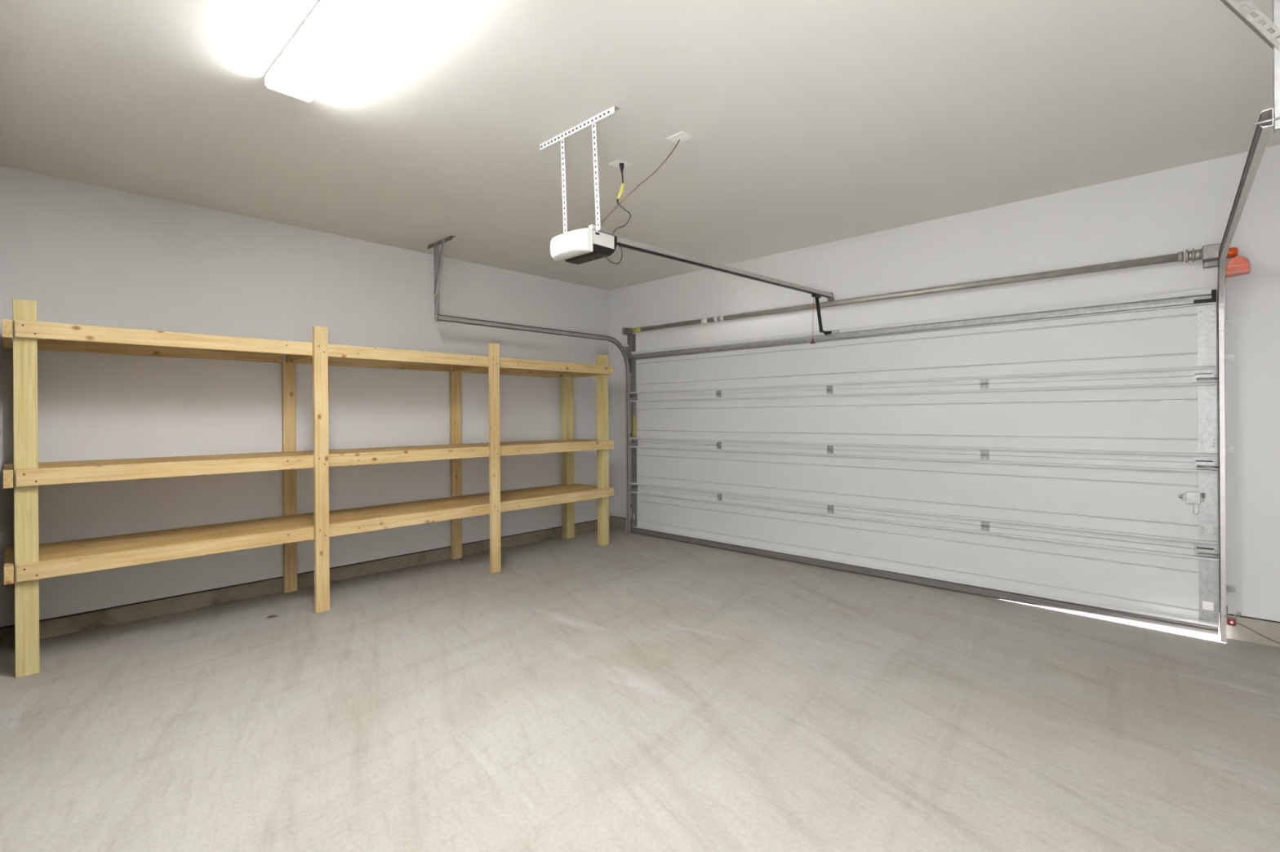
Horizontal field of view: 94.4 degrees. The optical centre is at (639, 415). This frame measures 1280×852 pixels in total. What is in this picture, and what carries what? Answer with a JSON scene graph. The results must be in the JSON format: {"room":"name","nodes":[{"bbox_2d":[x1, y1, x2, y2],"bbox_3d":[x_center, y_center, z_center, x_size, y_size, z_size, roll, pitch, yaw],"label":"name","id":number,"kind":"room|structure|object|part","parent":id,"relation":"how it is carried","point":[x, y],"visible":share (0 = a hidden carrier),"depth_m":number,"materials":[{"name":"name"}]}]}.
{"room":"garage","nodes":[
{"label":"garage","id":0,"kind":"room"},
{"bbox_2d":[0,165,610,626],"bbox_3d":[-2.168,-0.128,5.430,0.150,2.763,5.345,0,0,43],"label":"wall","id":1,"kind":"structure","parent":0,"point":[88,255],"depth_m":4.42,"materials":[{"name":"paint"}]},
{"bbox_2d":[0,520,597,647],"bbox_3d":[-2.161,1.315,5.434,0.140,0.122,5.345,0,0,43],"label":"baseboard","id":2,"kind":"structure","parent":1,"relation":"attached to","point":[78,622],"depth_m":4.44,"materials":[{"name":"concrete"}]},
{"bbox_2d":[0,527,1279,851],"bbox_3d":[-0.331,1.423,2.847,6.450,0.120,6.585,0,0,43],"label":"floor","id":3,"kind":"structure","parent":0,"point":[634,692],"depth_m":2.62,"materials":[{"name":"concrete"}]},
{"bbox_2d":[1,298,613,678],"bbox_3d":[-2.030,0.375,4.902,0.745,2.000,4.406,0,0,43],"label":"storage shelf","id":4,"kind":"object","parent":3,"relation":"on","point":[29,562],"visible":1,"depth_m":4.14,"materials":[{"name":"brown wood"}]},
{"bbox_3d":[-3.550,-0.452,3.327,0.700,0.093,0.036,0,0,43],"label":"rail","id":5,"kind":"part","parent":4,"relation":"part of","materials":[{"name":"brown wood"}]},
{"bbox_3d":[-3.544,0.334,3.327,0.700,0.093,0.036,0,0,43],"label":"rail","id":6,"kind":"part","parent":4,"relation":"part of","materials":[{"name":"brown wood"}]},
{"bbox_3d":[-3.541,0.834,3.327,0.700,0.093,0.036,0,0,43],"label":"rail","id":7,"kind":"part","parent":4,"relation":"part of","materials":[{"name":"brown wood"}]},
{"bbox_3d":[-3.691,0.487,3.557,0.089,1.800,0.090,0,0,43],"label":"post","id":8,"kind":"part","parent":4,"relation":"part of","materials":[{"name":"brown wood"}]},
{"bbox_3d":[-3.300,0.384,3.187,0.089,2.000,0.090,0,0,43],"label":"post","id":9,"kind":"part","parent":4,"relation":"part of","materials":[{"name":"brown wood"}]},
{"bbox_3d":[-3.247,-0.449,4.128,0.038,0.083,1.343,0,0,43],"label":"rail","id":10,"kind":"part","parent":4,"relation":"part of","materials":[{"name":"brown wood"}]},
{"bbox_3d":[-2.749,0.480,4.651,0.038,1.800,0.089,0,0,43],"label":"post","id":11,"kind":"part","parent":4,"relation":"part of","materials":[{"name":"brown wood"}]},
{"bbox_3d":[-1.792,-0.468,4.703,0.038,0.090,4.361,0,0,43],"label":"rail","id":12,"kind":"part","parent":4,"relation":"part of","materials":[{"name":"brown wood"}]},
{"bbox_3d":[-1.786,0.318,4.703,0.038,0.090,4.361,0,0,43],"label":"rail","id":13,"kind":"part","parent":4,"relation":"part of","materials":[{"name":"brown wood"}]},
{"bbox_3d":[-1.782,0.818,4.703,0.038,0.090,4.361,0,0,43],"label":"rail","id":14,"kind":"part","parent":4,"relation":"part of","materials":[{"name":"brown wood"}]},
{"bbox_3d":[-2.240,0.376,4.165,0.038,2.000,0.089,0,0,43],"label":"post","id":15,"kind":"part","parent":4,"relation":"part of","materials":[{"name":"brown wood"}]},
{"bbox_3d":[-2.266,-0.456,5.171,0.038,0.083,1.337,0,0,43],"label":"rail","id":16,"kind":"part","parent":4,"relation":"part of","materials":[{"name":"brown wood"}]},
{"bbox_3d":[-1.767,0.473,5.694,0.038,1.800,0.098,0,0,43],"label":"post","id":17,"kind":"part","parent":4,"relation":"part of","materials":[{"name":"brown wood"}]},
{"bbox_3d":[-1.272,0.369,5.193,0.038,2.000,0.088,0,0,43],"label":"post","id":18,"kind":"part","parent":4,"relation":"part of","materials":[{"name":"brown wood"}]},
{"bbox_3d":[-1.274,-0.463,6.224,0.038,0.083,1.357,0,0,43],"label":"rail","id":19,"kind":"part","parent":4,"relation":"part of","materials":[{"name":"brown wood"}]},
{"bbox_3d":[-0.807,0.466,6.621,0.089,1.800,0.109,0,0,43],"label":"post","id":20,"kind":"part","parent":4,"relation":"part of","materials":[{"name":"brown wood"}]},
{"bbox_3d":[-0.553,-0.468,6.504,0.625,0.083,0.037,0,0,43],"label":"rail","id":21,"kind":"part","parent":4,"relation":"part of","materials":[{"name":"brown wood"}]},
{"bbox_3d":[-0.395,0.363,6.274,0.089,2.000,0.089,0,0,43],"label":"post","id":22,"kind":"part","parent":4,"relation":"part of","materials":[{"name":"brown wood"}]},
{"bbox_2d":[1235,622,1279,644],"bbox_3d":[3.738,1.265,3.293,0.634,0.137,0.070,0,0,33],"label":"wire","id":23,"kind":"object","parent":3,"relation":"on","point":[1236,622],"visible":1,"depth_m":3.42,"materials":[{"name":"brown"}]},
{"bbox_2d":[0,0,1279,290],"bbox_3d":[-0.298,-1.583,2.905,6.450,0.120,6.745,0,0,43],"label":"ceiling","id":24,"kind":"structure","parent":0,"point":[810,122],"depth_m":2.97,"materials":[{"name":"paint"}]},
{"bbox_2d":[264,0,406,102],"bbox_3d":[-1.157,-1.490,2.287,1.220,0.053,0.196,0,0,43],"label":"ceiling light","id":25,"kind":"object","parent":24,"relation":"attached to","point":[333,33],"visible":1,"depth_m":2.34,"materials":[{"name":"glowing white plastic diffuser"}]},
{"bbox_2d":[608,159,631,168],"bbox_3d":[-0.122,-1.519,3.588,0.095,0.010,0.100,0,0,43],"label":"outlet","id":26,"kind":"object","parent":24,"relation":"attached to","point":[616,163],"visible":0.92,"depth_m":3.57,"materials":[{"name":"white plastic"}]},
{"bbox_2d":[612,163,631,234],"bbox_3d":[-0.136,-1.236,3.398,0.108,0.563,0.384,0,0,21],"label":"power cord","id":27,"kind":"object","parent":26,"relation":"hanging from","point":[621,165],"visible":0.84,"depth_m":3.54,"materials":[{"name":"black plastic"}]},
{"bbox_2d":[666,131,693,144],"bbox_3d":[0.218,-1.522,3.251,0.118,0.008,0.088,0,0,43],"label":"plate","id":28,"kind":"object","parent":24,"relation":"attached to","point":[682,136],"visible":0.98,"depth_m":3.24,"materials":[{"name":"white plastic"}]},
{"bbox_2d":[600,140,679,225],"bbox_3d":[-0.009,-1.240,3.169,0.502,0.555,0.062,0,0,-30],"label":"wire","id":29,"kind":"object","parent":28,"relation":"hanging from","point":[627,196],"visible":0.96,"depth_m":3.21,"materials":[{"name":"brown"}]},
{"bbox_2d":[539,106,834,343],"bbox_3d":[0.632,-1.065,4.149,0.597,0.928,3.064,0,0,43],"label":"garage door opener","id":30,"kind":"object","parent":24,"relation":"hanging from","point":[578,246],"visible":1,"depth_m":3.14,"materials":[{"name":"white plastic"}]},
{"bbox_2d":[550,228,592,262],"bbox_3d":[-0.370,-0.882,3.051,0.278,0.118,0.090,0,0,43],"label":"light","id":31,"kind":"object","parent":30,"relation":"attached to","point":[577,242],"depth_m":2.99,"materials":[{"name":"white plastic"}]},
{"bbox_3d":[-0.187,-0.904,3.050,0.005,0.067,0.147,0,0,43],"label":"panel","id":32,"kind":"part","parent":30,"relation":"part of","materials":[{"name":"grey metal"}]},
{"bbox_3d":[-0.275,-0.955,3.144,0.246,0.026,0.172,0,0,43],"label":"plate","id":33,"kind":"part","parent":30,"relation":"part of","materials":[{"name":"metal"}]},
{"bbox_3d":[0.717,-1.014,4.206,0.034,0.102,2.806,0,0,43],"label":"rail","id":34,"kind":"part","parent":30,"relation":"part of","materials":[{"name":"metal"}]},
{"bbox_3d":[1.557,-0.876,5.096,0.026,0.323,0.183,0,0,43],"label":"door arm","id":35,"kind":"part","parent":30,"relation":"part of","materials":[{"name":"black metal"}]},
{"bbox_2d":[607,144,1279,622],"bbox_3d":[1.870,-0.171,5.197,6.050,2.735,0.150,0,0,43],"label":"wall","id":36,"kind":"structure","parent":0,"point":[1180,209],"depth_m":4.04,"materials":[{"name":"paint"}]},
{"bbox_2d":[427,235,631,533],"bbox_3d":[-0.891,-0.081,6.010,0.420,2.887,2.452,0,0,43],"label":"door track","id":37,"kind":"object","parent":36,"relation":"attached to","point":[438,264],"visible":0.96,"depth_m":6.01,"materials":[{"name":"metal"}]},
{"bbox_2d":[626,288,1219,636],"bbox_3d":[1.665,0.298,5.203,4.905,2.099,0.124,0,0,43],"label":"door","id":38,"kind":"structure","parent":36,"relation":"in","point":[1064,457],"depth_m":4.44,"materials":[{"name":"white metal"}]},
{"bbox_3d":[1.683,-0.722,5.113,0.060,0.031,0.010,0,0,43],"label":"bracket plate","id":39,"kind":"part","parent":38,"relation":"part of","materials":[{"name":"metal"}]},
{"bbox_2d":[622,243,1250,353],"bbox_3d":[1.677,-0.852,5.170,5.078,0.360,0.146,0,0,43],"label":"bar","id":40,"kind":"object","parent":36,"relation":"attached to","point":[1237,266],"visible":0.95,"depth_m":4.22,"materials":[{"name":"metal"}]},
{"bbox_2d":[608,515,1279,647],"bbox_3d":[1.876,1.272,5.208,6.072,0.150,0.140,0,0,43],"label":"baseboard","id":41,"kind":"structure","parent":36,"relation":"attached to","point":[1270,629],"depth_m":3.49,"materials":[{"name":"grey concrete"}]},
{"bbox_2d":[1217,0,1279,642],"bbox_3d":[2.605,-0.106,2.718,0.570,2.887,2.452,0,0,43],"label":"door track","id":42,"kind":"object","parent":36,"relation":"attached to","point":[1269,118],"visible":1,"depth_m":2.54,"materials":[{"name":"metal"}]},
{"bbox_2d":[1224,606,1241,626],"bbox_3d":[3.462,1.176,3.476,0.114,0.082,0.068,0,0,-30],"label":"sensor","id":43,"kind":"object","parent":42,"relation":"attached to","point":[1231,620],"visible":1,"depth_m":3.44,"materials":[{"name":"red plastic"}]}
]}

